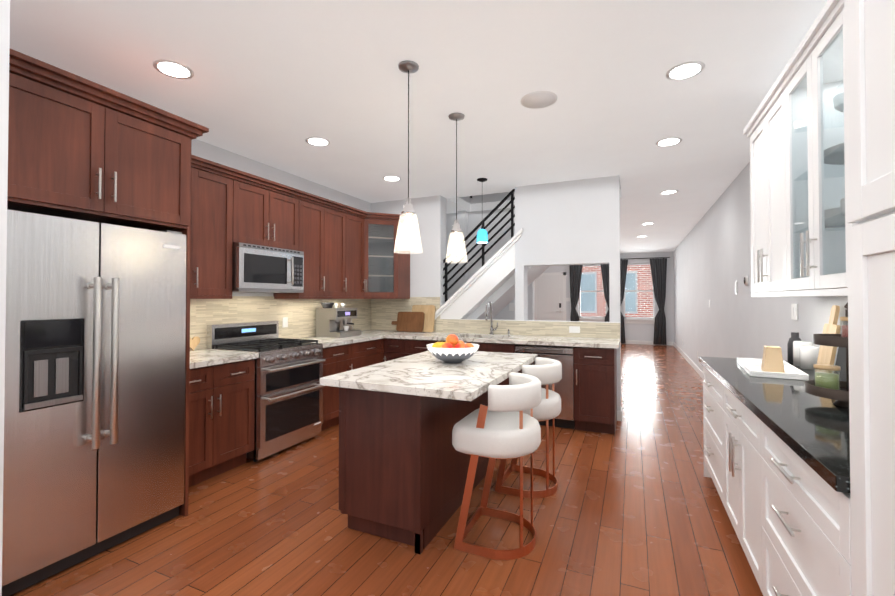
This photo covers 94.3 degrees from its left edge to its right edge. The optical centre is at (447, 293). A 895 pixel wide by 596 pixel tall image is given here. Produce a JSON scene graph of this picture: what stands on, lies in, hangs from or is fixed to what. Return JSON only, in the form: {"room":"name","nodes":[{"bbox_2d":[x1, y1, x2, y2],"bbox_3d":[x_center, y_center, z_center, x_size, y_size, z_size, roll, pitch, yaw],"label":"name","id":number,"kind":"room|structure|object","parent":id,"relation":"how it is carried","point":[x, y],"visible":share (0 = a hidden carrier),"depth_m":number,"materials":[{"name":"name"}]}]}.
{"room":"kitchen","nodes":[
{"label":"kitchen","id":0,"kind":"room"},
{"bbox_2d":[0,0,9,595],"bbox_3d":[-2.706,-0.005,0.898,1.250,2.750,2.105,0,-1,24],"label":"wall","id":1,"kind":"structure","parent":0,"point":[4,52],"depth_m":1.60,"materials":[{"name":"paint"}]},
{"bbox_2d":[191,139,370,295],"bbox_3d":[-0.719,0.079,7.126,0.200,2.750,15.500,0,-1,24],"label":"wall","id":2,"kind":"structure","parent":0,"point":[207,151],"depth_m":4.30,"materials":[{"name":"paint"}]},
{"bbox_2d":[7,61,194,232],"bbox_3d":[-2.229,-0.710,2.378,0.918,0.602,0.924,0,-1,24],"label":"upper cabinet","id":3,"kind":"object","parent":2,"relation":"attached to","point":[81,149],"depth_m":2.15,"materials":[{"name":"brown wood"}]},
{"bbox_2d":[182,165,242,296],"bbox_3d":[-2.127,-0.490,3.302,0.348,1.017,0.802,0,-1,24],"label":"upper cabinet","id":4,"kind":"object","parent":2,"relation":"attached to","point":[210,251],"depth_m":3.39,"materials":[{"name":"brown wood"}]},
{"bbox_2d":[231,233,294,292],"bbox_3d":[-1.833,-0.253,3.867,0.419,0.483,0.588,0,-1,24],"label":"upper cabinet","id":5,"kind":"object","parent":2,"relation":"attached to","point":[261,264],"depth_m":3.75,"materials":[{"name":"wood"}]},
{"bbox_2d":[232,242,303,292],"bbox_3d":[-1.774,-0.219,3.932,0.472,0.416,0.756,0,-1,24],"label":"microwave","id":6,"kind":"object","parent":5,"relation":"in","point":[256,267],"depth_m":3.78,"materials":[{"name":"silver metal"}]},
{"bbox_2d":[243,177,302,240],"bbox_3d":[-1.833,-0.711,3.965,0.348,0.557,0.764,0,-1,24],"label":"upper cabinet","id":7,"kind":"object","parent":2,"relation":"attached to","point":[268,211],"depth_m":3.92,"materials":[{"name":"brown wood"}]},
{"bbox_2d":[282,317,287,327],"bbox_3d":[-1.762,0.314,4.505,0.005,0.110,0.070,0,-1,24],"label":"outlet","id":8,"kind":"object","parent":2,"relation":"attached to","point":[285,319],"depth_m":4.51,"materials":[{"name":"white plastic"}]},
{"bbox_2d":[267,197,330,296],"bbox_3d":[-1.599,-0.474,4.484,0.348,1.017,0.499,0,-1,24],"label":"upper cabinet","id":9,"kind":"object","parent":2,"relation":"attached to","point":[316,215],"depth_m":4.49,"materials":[{"name":"brown wood"}]},
{"bbox_2d":[295,241,306,292],"bbox_3d":[-1.679,-0.248,4.212,0.419,0.483,0.168,0,-1,24],"label":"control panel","id":10,"kind":"object","parent":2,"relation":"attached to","point":[300,249],"depth_m":4.18,"materials":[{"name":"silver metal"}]},
{"bbox_2d":[331,205,342,296],"bbox_3d":[-1.445,-0.470,4.831,0.348,1.017,0.498,0,-1,24],"label":"upper cabinet","id":11,"kind":"object","parent":2,"relation":"attached to","point":[336,213],"depth_m":4.79,"materials":[{"name":"brown wood"}]},
{"bbox_2d":[343,209,362,296],"bbox_3d":[-1.277,-0.465,5.162,0.384,1.017,0.481,0,-1,24],"label":"upper cabinet","id":12,"kind":"object","parent":2,"relation":"attached to","point":[352,221],"depth_m":5.07,"materials":[{"name":"brown wood"}]},
{"bbox_2d":[339,213,410,300],"bbox_3d":[-0.950,-0.448,5.554,0.661,1.041,0.708,0,-1,24],"label":"upper cabinet","id":13,"kind":"object","parent":2,"relation":"attached to","point":[386,271],"depth_m":5.38,"materials":[{"name":"brown wood"}]},
{"bbox_2d":[11,344,762,595],"bbox_3d":[1.449,1.501,6.139,5.150,0.120,15.700,0,-1,24],"label":"floor","id":14,"kind":"structure","parent":0,"point":[634,506],"depth_m":2.40,"materials":[{"name":"brown wood"}]},
{"bbox_2d":[2,209,185,595],"bbox_3d":[-2.189,0.501,2.342,0.961,1.778,0.909,0,-1,24],"label":"refrigerator","id":15,"kind":"object","parent":14,"relation":"on","point":[94,412],"visible":1,"depth_m":2.11,"materials":[{"name":"silver metal"}]},
{"bbox_2d":[184,357,258,496],"bbox_3d":[-2.017,0.965,3.199,0.618,0.874,0.740,0,-1,24],"label":"base cabinet","id":16,"kind":"object","parent":14,"relation":"on","point":[219,399],"depth_m":3.11,"materials":[{"name":"brown wood"}]},
{"bbox_2d":[185,349,258,368],"bbox_3d":[-1.998,0.508,3.197,0.658,0.040,0.741,0,-1,24],"label":"countertop","id":17,"kind":"structure","parent":16,"relation":"on","point":[198,358],"depth_m":3.19,"materials":[{"name":"white stone"}]},
{"bbox_2d":[190,336,199,350],"bbox_3d":[-2.166,0.429,3.529,0.031,0.121,0.134,0,-1,24],"label":"board","id":18,"kind":"object","parent":17,"relation":"on","point":[194,342],"visible":0.62,"depth_m":3.54,"materials":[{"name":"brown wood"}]},
{"bbox_2d":[207,321,325,461],"bbox_3d":[-1.646,0.845,3.860,0.722,1.130,0.752,0,-1,24],"label":"range","id":19,"kind":"object","parent":14,"relation":"on","point":[288,411],"visible":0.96,"depth_m":3.70,"materials":[{"name":"silver metal"}]},
{"bbox_2d":[321,345,346,430],"bbox_3d":[-1.436,0.983,4.501,0.618,0.874,0.576,0,-1,24],"label":"base cabinet","id":20,"kind":"object","parent":14,"relation":"on","point":[336,357],"depth_m":4.31,"materials":[{"name":"brown wood"}]},
{"bbox_2d":[291,329,410,348],"bbox_3d":[-1.171,0.533,5.050,0.658,0.040,1.785,0,-1,24],"label":"countertop","id":21,"kind":"structure","parent":20,"relation":"on","point":[366,334],"depth_m":4.74,"materials":[{"name":"white stone"}]},
{"bbox_2d":[316,302,360,337],"bbox_3d":[-1.287,0.308,4.978,0.391,0.405,0.400,0,-1,24],"label":"espresso machine","id":22,"kind":"object","parent":21,"relation":"on","point":[334,322],"visible":1,"depth_m":4.85,"materials":[{"name":"silver metal"}]},
{"bbox_2d":[391,305,435,331],"bbox_3d":[-0.467,0.338,5.621,0.615,0.360,0.142,0,-1,24],"label":"cutting board","id":23,"kind":"object","parent":21,"relation":"on","point":[419,318],"visible":0.96,"depth_m":5.57,"materials":[{"name":"brown wood"}]},
{"bbox_2d":[347,337,386,370],"bbox_3d":[-1.190,0.989,4.975,0.679,0.874,0.730,0,-1,24],"label":"base cabinet","id":24,"kind":"object","parent":14,"relation":"on","point":[360,354],"depth_m":4.85,"materials":[{"name":"brown wood"}]},
{"bbox_2d":[387,337,410,360],"bbox_3d":[-0.522,0.994,5.371,0.382,0.874,0.658,0,-1,24],"label":"base cabinet","id":25,"kind":"object","parent":14,"relation":"on","point":[397,347],"depth_m":5.10,"materials":[{"name":"brown wood"}]},
{"bbox_2d":[339,387,488,554],"bbox_3d":[-0.146,0.961,2.919,0.582,0.874,1.294,0,-1,24],"label":"kitchen island","id":26,"kind":"object","parent":14,"relation":"on","point":[403,466],"depth_m":2.34,"materials":[{"name":"brown wood"}]},
{"bbox_2d":[320,351,535,402],"bbox_3d":[0.001,0.503,2.834,0.910,0.040,1.500,0,-1,24],"label":"island countertop","id":27,"kind":"structure","parent":26,"relation":"on","point":[422,373],"depth_m":2.41,"materials":[{"name":"white stone"}]},
{"bbox_2d":[426,334,478,362],"bbox_3d":[0.037,0.386,2.929,0.376,0.194,0.376,0,-1,24],"label":"fruit bowl","id":28,"kind":"object","parent":27,"relation":"on","point":[452,348],"visible":1,"depth_m":2.83,"materials":[{"name":"white ceramic"}]},
{"bbox_2d":[411,341,444,354],"bbox_3d":[-0.176,0.992,5.238,0.598,0.874,0.618,0,-1,24],"label":"base cabinet","id":29,"kind":"object","parent":14,"relation":"on","point":[416,346],"depth_m":4.98,"materials":[{"name":"brown wood"}]},
{"bbox_2d":[452,372,540,559],"bbox_3d":[0.304,0.940,2.364,0.451,0.909,0.471,0,-1,24],"label":"stool","id":30,"kind":"object","parent":14,"relation":"on","point":[499,426],"visible":1,"depth_m":2.21,"materials":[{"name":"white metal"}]},
{"bbox_2d":[463,341,530,384],"bbox_3d":[0.421,0.989,4.972,0.947,0.874,0.618,0,-1,24],"label":"base cabinet","id":31,"kind":"object","parent":14,"relation":"on","point":[483,346],"depth_m":4.59,"materials":[{"name":"brown wood"}]},
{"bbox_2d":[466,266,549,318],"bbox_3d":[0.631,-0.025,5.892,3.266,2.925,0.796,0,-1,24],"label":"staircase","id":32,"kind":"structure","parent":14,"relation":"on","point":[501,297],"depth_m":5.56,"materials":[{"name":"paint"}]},
{"bbox_2d":[495,357,561,498],"bbox_3d":[0.602,0.949,3.031,0.451,0.909,0.471,0,-1,24],"label":"stool","id":33,"kind":"object","parent":14,"relation":"on","point":[546,371],"visible":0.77,"depth_m":2.86,"materials":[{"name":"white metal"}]},
{"bbox_2d":[515,345,574,428],"bbox_3d":[1.129,0.996,4.643,0.606,0.850,0.585,0,-1,24],"label":"dishwasher","id":34,"kind":"object","parent":14,"relation":"on","point":[564,390],"visible":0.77,"depth_m":4.30,"materials":[{"name":"silver metal"}]},
{"bbox_2d":[571,345,616,436],"bbox_3d":[1.592,0.982,4.449,0.390,0.874,0.618,0,-1,24],"label":"base cabinet","id":35,"kind":"object","parent":14,"relation":"on","point":[595,370],"depth_m":4.18,"materials":[{"name":"brown wood"}]},
{"bbox_2d":[387,333,618,348],"bbox_3d":[0.580,0.531,4.891,2.670,0.040,0.648,0,-1,24],"label":"countertop","id":36,"kind":"structure","parent":35,"relation":"on","point":[498,338],"depth_m":4.66,"materials":[{"name":"white stone"}]},
{"bbox_2d":[485,301,509,334],"bbox_3d":[0.608,0.298,5.062,0.264,0.426,0.241,0,-1,24],"label":"faucet","id":37,"kind":"object","parent":36,"relation":"on","point":[491,319],"visible":1,"depth_m":5.16,"materials":[{"name":"silver metal"}]},
{"bbox_2d":[702,364,718,493],"bbox_3d":[2.061,0.958,2.674,0.598,0.874,0.850,0,-1,24],"label":"base cabinet","id":38,"kind":"object","parent":14,"relation":"on","point":[710,385],"depth_m":2.87,"materials":[{"name":"white wood"}]},
{"bbox_2d":[719,384,754,575],"bbox_3d":[1.752,0.949,1.981,0.598,0.874,0.786,0,-1,24],"label":"base cabinet","id":39,"kind":"object","parent":14,"relation":"on","point":[734,420],"depth_m":2.14,"materials":[{"name":"white wood"}]},
{"bbox_2d":[751,416,846,595],"bbox_3d":[1.444,0.939,1.291,0.598,0.874,0.844,0,-1,24],"label":"base cabinet","id":40,"kind":"object","parent":14,"relation":"on","point":[803,481],"depth_m":1.42,"materials":[{"name":"white wood"}]},
{"bbox_2d":[699,356,842,495],"bbox_3d":[1.745,0.492,2.002,0.623,0.040,2.378,0,-1,24],"label":"countertop","id":41,"kind":"structure","parent":40,"relation":"on","point":[808,424],"depth_m":1.65,"materials":[{"name":"black stone"}]},
{"bbox_2d":[737,346,808,379],"bbox_3d":[2.000,0.398,2.590,0.260,0.160,0.620,0,-1,29],"label":"tray","id":42,"kind":"object","parent":41,"relation":"on","point":[771,363],"visible":1,"depth_m":2.44,"materials":[{"name":"white ceramic"}]},
{"bbox_2d":[787,332,800,359],"bbox_3d":[2.416,0.377,2.886,0.084,0.210,0.083,0,-1,24],"label":"canister","id":43,"kind":"object","parent":41,"relation":"on","point":[794,335],"depth_m":2.88,"materials":[{"name":"grey ceramic"}]},
{"bbox_2d":[788,339,811,365],"bbox_3d":[2.359,0.399,2.758,0.100,0.162,0.098,0,-1,24],"label":"canister","id":44,"kind":"object","parent":41,"relation":"on","point":[791,343],"depth_m":2.86,"materials":[{"name":"grey ceramic"}]},
{"bbox_2d":[795,343,818,369],"bbox_3d":[2.310,0.408,2.648,0.100,0.142,0.098,0,-1,24],"label":"canister","id":45,"kind":"object","parent":41,"relation":"on","point":[802,354],"depth_m":2.63,"materials":[{"name":"grey ceramic"}]},
{"bbox_2d":[805,302,848,407],"bbox_3d":[1.670,0.252,1.731,0.278,0.430,0.278,0,-1,24],"label":"tiered stand","id":46,"kind":"object","parent":41,"relation":"on","point":[827,385],"visible":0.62,"depth_m":1.73,"materials":[{"name":"grey metal"}]},
{"bbox_2d":[815,305,839,371],"bbox_3d":[2.186,0.270,2.376,0.082,0.408,0.170,0,-1,24],"label":"cutting board","id":47,"kind":"object","parent":41,"relation":"on","point":[826,354],"depth_m":2.39,"materials":[{"name":"brown wood"}]},
{"bbox_2d":[829,316,845,380],"bbox_3d":[2.095,0.302,2.155,0.065,0.338,0.260,0,-1,24],"label":"cutting board","id":48,"kind":"object","parent":41,"relation":"on","point":[834,328],"depth_m":2.30,"materials":[{"name":"brown wood"}]},
{"bbox_2d":[831,0,894,595],"bbox_3d":[0.916,0.092,0.119,0.598,2.536,1.738,0,-1,24],"label":"tall cabinet","id":49,"kind":"object","parent":14,"relation":"on","point":[864,29],"depth_m":0.96,"materials":[{"name":"white wood"}]},
{"bbox_2d":[10,0,827,253],"bbox_3d":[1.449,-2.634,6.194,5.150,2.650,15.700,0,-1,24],"label":"ceiling","id":50,"kind":"structure","parent":0,"point":[274,83],"depth_m":2.67,"materials":[{"name":"paint"}]},
{"bbox_2d":[153,59,193,78],"bbox_3d":[-1.658,-1.354,2.515,0.209,0.006,0.209,0,-1,18],"label":"recessed light","id":51,"kind":"object","parent":50,"relation":"in","point":[170,68],"depth_m":2.51,"materials":[{"name":"white plastic"}]},
{"bbox_2d":[305,137,329,145],"bbox_3d":[-1.144,-1.339,3.666,0.209,0.006,0.209,0,-1,18],"label":"recessed light","id":52,"kind":"object","parent":50,"relation":"in","point":[317,141],"depth_m":3.65,"materials":[{"name":"white plastic"}]},
{"bbox_2d":[383,176,400,180],"bbox_3d":[-0.643,-1.324,4.789,0.209,0.006,0.209,0,-1,-15],"label":"recessed light","id":53,"kind":"object","parent":50,"relation":"in","point":[388,178],"depth_m":4.77,"materials":[{"name":"white"}]},
{"bbox_2d":[394,60,421,253],"bbox_3d":[-0.233,-0.800,2.474,0.174,1.114,0.174,0,-1,24],"label":"pendant light","id":54,"kind":"object","parent":50,"relation":"hanging from","point":[408,67],"visible":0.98,"depth_m":2.46,"materials":[{"name":"white glass"}]},
{"bbox_2d":[445,113,467,262],"bbox_3d":[0.069,-0.791,3.150,0.174,1.114,0.174,0,-1,24],"label":"pendant light","id":55,"kind":"object","parent":50,"relation":"hanging from","point":[456,230],"visible":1,"depth_m":3.13,"materials":[{"name":"white glass"}]},
{"bbox_2d":[477,178,487,243],"bbox_3d":[0.403,-0.956,4.821,0.132,0.739,0.132,0,-1,24],"label":"pendant light","id":56,"kind":"object","parent":50,"relation":"hanging from","point":[482,236],"visible":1,"depth_m":4.77,"materials":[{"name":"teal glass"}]},
{"bbox_2d":[521,91,556,108],"bbox_3d":[0.637,-1.348,2.898,0.250,0.008,0.250,0,-1,24],"label":"ceiling speaker","id":57,"kind":"object","parent":50,"relation":"attached to","point":[538,99],"visible":1,"depth_m":2.88,"materials":[{"name":"white plastic"}]},
{"bbox_2d":[656,137,681,145],"bbox_3d":[1.958,-1.339,3.672,0.209,0.006,0.209,0,-1,18],"label":"recessed light","id":58,"kind":"object","parent":50,"relation":"in","point":[670,141],"depth_m":3.65,"materials":[{"name":"white plastic"}]},
{"bbox_2d":[660,190,677,193],"bbox_3d":[2.880,-1.315,5.396,0.209,0.006,0.209,0,-1,-15],"label":"recessed light","id":59,"kind":"object","parent":50,"relation":"in","point":[667,191],"depth_m":5.40,"materials":[{"name":"white plastic"}]},
{"bbox_2d":[666,61,704,79],"bbox_3d":[1.448,-1.354,2.531,0.209,0.006,0.209,0,-1,18],"label":"recessed light","id":60,"kind":"object","parent":50,"relation":"in","point":[681,71],"depth_m":2.52,"materials":[{"name":"white plastic"}]},
{"bbox_2d":[459,196,470,203],"bbox_3d":[0.132,-2.643,6.224,0.100,2.430,0.900,0,-1,24],"label":"wall","id":61,"kind":"structure","parent":0,"point":[467,198],"depth_m":6.49,"materials":[{"name":"paint"}]},
{"bbox_2d":[446,208,534,319],"bbox_3d":[0.310,0.072,6.612,2.100,2.750,0.240,0,-1,24],"label":"wall","id":62,"kind":"structure","parent":0,"point":[469,222],"depth_m":6.53,"materials":[{"name":"paint"}]},
{"bbox_2d":[509,303,513,310],"bbox_3d":[0.970,0.203,6.310,0.070,0.120,0.007,0,-1,24],"label":"outlet","id":63,"kind":"object","parent":62,"relation":"attached to","point":[511,305],"depth_m":6.31,"materials":[{"name":"white plastic"}]},
{"bbox_2d":[371,175,620,410],"bbox_3d":[0.452,0.056,5.421,3.330,2.750,0.200,0,-1,24],"label":"wall","id":64,"kind":"structure","parent":0,"point":[575,222],"depth_m":4.99,"materials":[{"name":"paint"}]},
{"bbox_2d":[435,228,522,318],"bbox_3d":[0.386,-0.103,5.433,1.260,1.392,0.235,0,-1,24],"label":"trim","id":65,"kind":"structure","parent":64,"relation":"attached to","point":[485,281],"depth_m":5.32,"materials":[{"name":"white wood"}]},
{"bbox_2d":[443,189,514,301],"bbox_3d":[0.375,-0.597,5.464,1.080,1.509,0.028,0,-1,24],"label":"stair railing","id":66,"kind":"object","parent":65,"relation":"on","point":[482,248],"visible":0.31,"depth_m":5.41,"materials":[{"name":"black metal"}]},
{"bbox_2d":[569,326,579,332],"bbox_3d":[1.478,0.421,4.832,0.120,0.075,0.006,0,-1,24],"label":"outlet","id":67,"kind":"object","parent":64,"relation":"attached to","point":[572,329],"depth_m":4.83,"materials":[{"name":"white plastic"}]},
{"bbox_2d":[471,187,620,203],"bbox_3d":[1.399,-2.643,6.217,2.420,2.430,0.100,0,-1,24],"label":"wall","id":68,"kind":"structure","parent":0,"point":[485,198],"depth_m":6.48,"materials":[{"name":"paint"}]},
{"bbox_2d":[543,251,673,341],"bbox_3d":[4.578,0.161,13.166,4.550,2.750,0.250,0,-1,24],"label":"wall","id":69,"kind":"structure","parent":0,"point":[640,332],"depth_m":12.42,"materials":[{"name":"paint"}]},
{"bbox_2d":[534,272,565,320],"bbox_3d":[3.333,0.431,13.527,1.020,2.220,0.094,0,-1,24],"label":"front door","id":70,"kind":"structure","parent":69,"relation":"in","point":[549,296],"depth_m":13.53,"materials":[{"name":"white wood"}]},
{"bbox_2d":[579,265,606,321],"bbox_3d":[4.575,0.005,13.076,0.920,1.820,0.200,0,-1,24],"label":"window","id":71,"kind":"structure","parent":69,"relation":"in","point":[593,318],"depth_m":13.12,"materials":[{"name":"white"}]},
{"bbox_2d":[569,257,669,344],"bbox_3d":[5.144,0.228,12.655,2.900,2.561,0.090,0,-1,24],"label":"panels","id":72,"kind":"object","parent":71,"relation":"hanging from","point":[658,265],"visible":0.65,"depth_m":12.54,"materials":[{"name":"fabric"}]},
{"bbox_2d":[623,263,654,323],"bbox_3d":[5.780,-0.003,12.538,0.920,1.820,0.200,0,-1,24],"label":"window","id":73,"kind":"structure","parent":69,"relation":"in","point":[639,320],"depth_m":12.55,"materials":[{"name":"white"}]},
{"bbox_2d":[621,340,672,345],"bbox_3d":[4.529,1.479,13.024,4.500,0.110,0.015,0,-1,24],"label":"baseboard","id":74,"kind":"structure","parent":69,"relation":"attached to","point":[627,341],"depth_m":12.44,"materials":[{"name":"white wood"}]},
{"bbox_2d":[673,162,847,372],"bbox_3d":[3.618,0.053,5.190,0.200,2.750,15.500,0,-1,24],"label":"wall","id":75,"kind":"structure","parent":0,"point":[712,257],"depth_m":5.11,"materials":[{"name":"paint"}]},
{"bbox_2d":[673,342,702,378],"bbox_3d":[4.551,1.405,7.526,0.014,0.110,10.040,0,-1,24],"label":"baseboard","id":76,"kind":"structure","parent":75,"relation":"attached to","point":[696,368],"depth_m":8.52,"materials":[{"name":"white wood"}]},
{"bbox_2d":[744,276,748,285],"bbox_3d":[3.105,-0.134,4.321,0.025,0.104,0.104,0,-1,24],"label":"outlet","id":77,"kind":"object","parent":75,"relation":"attached to","point":[746,280],"depth_m":4.29,"materials":[{"name":"white plastic"}]},
{"bbox_2d":[747,64,834,295],"bbox_3d":[2.074,-0.559,2.416,0.348,1.100,0.779,0,-1,24],"label":"upper cabinet","id":78,"kind":"object","parent":75,"relation":"attached to","point":[792,141],"depth_m":2.14,"materials":[{"name":"white wood"}]},
{"bbox_2d":[791,304,797,319],"bbox_3d":[2.548,0.134,3.049,0.009,0.115,0.115,0,-1,24],"label":"outlet","id":79,"kind":"object","parent":75,"relation":"attached to","point":[794,316],"depth_m":3.03,"materials":[{"name":"white plastic"}]},
{"label":"outside","id":80,"kind":"structure","parent":0,"visible":0},
{"bbox_2d":[580,265,652,316],"bbox_3d":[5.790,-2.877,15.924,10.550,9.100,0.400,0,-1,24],"label":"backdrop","id":81,"kind":"structure","parent":80,"point":[597,303],"depth_m":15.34,"materials":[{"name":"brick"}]}
]}

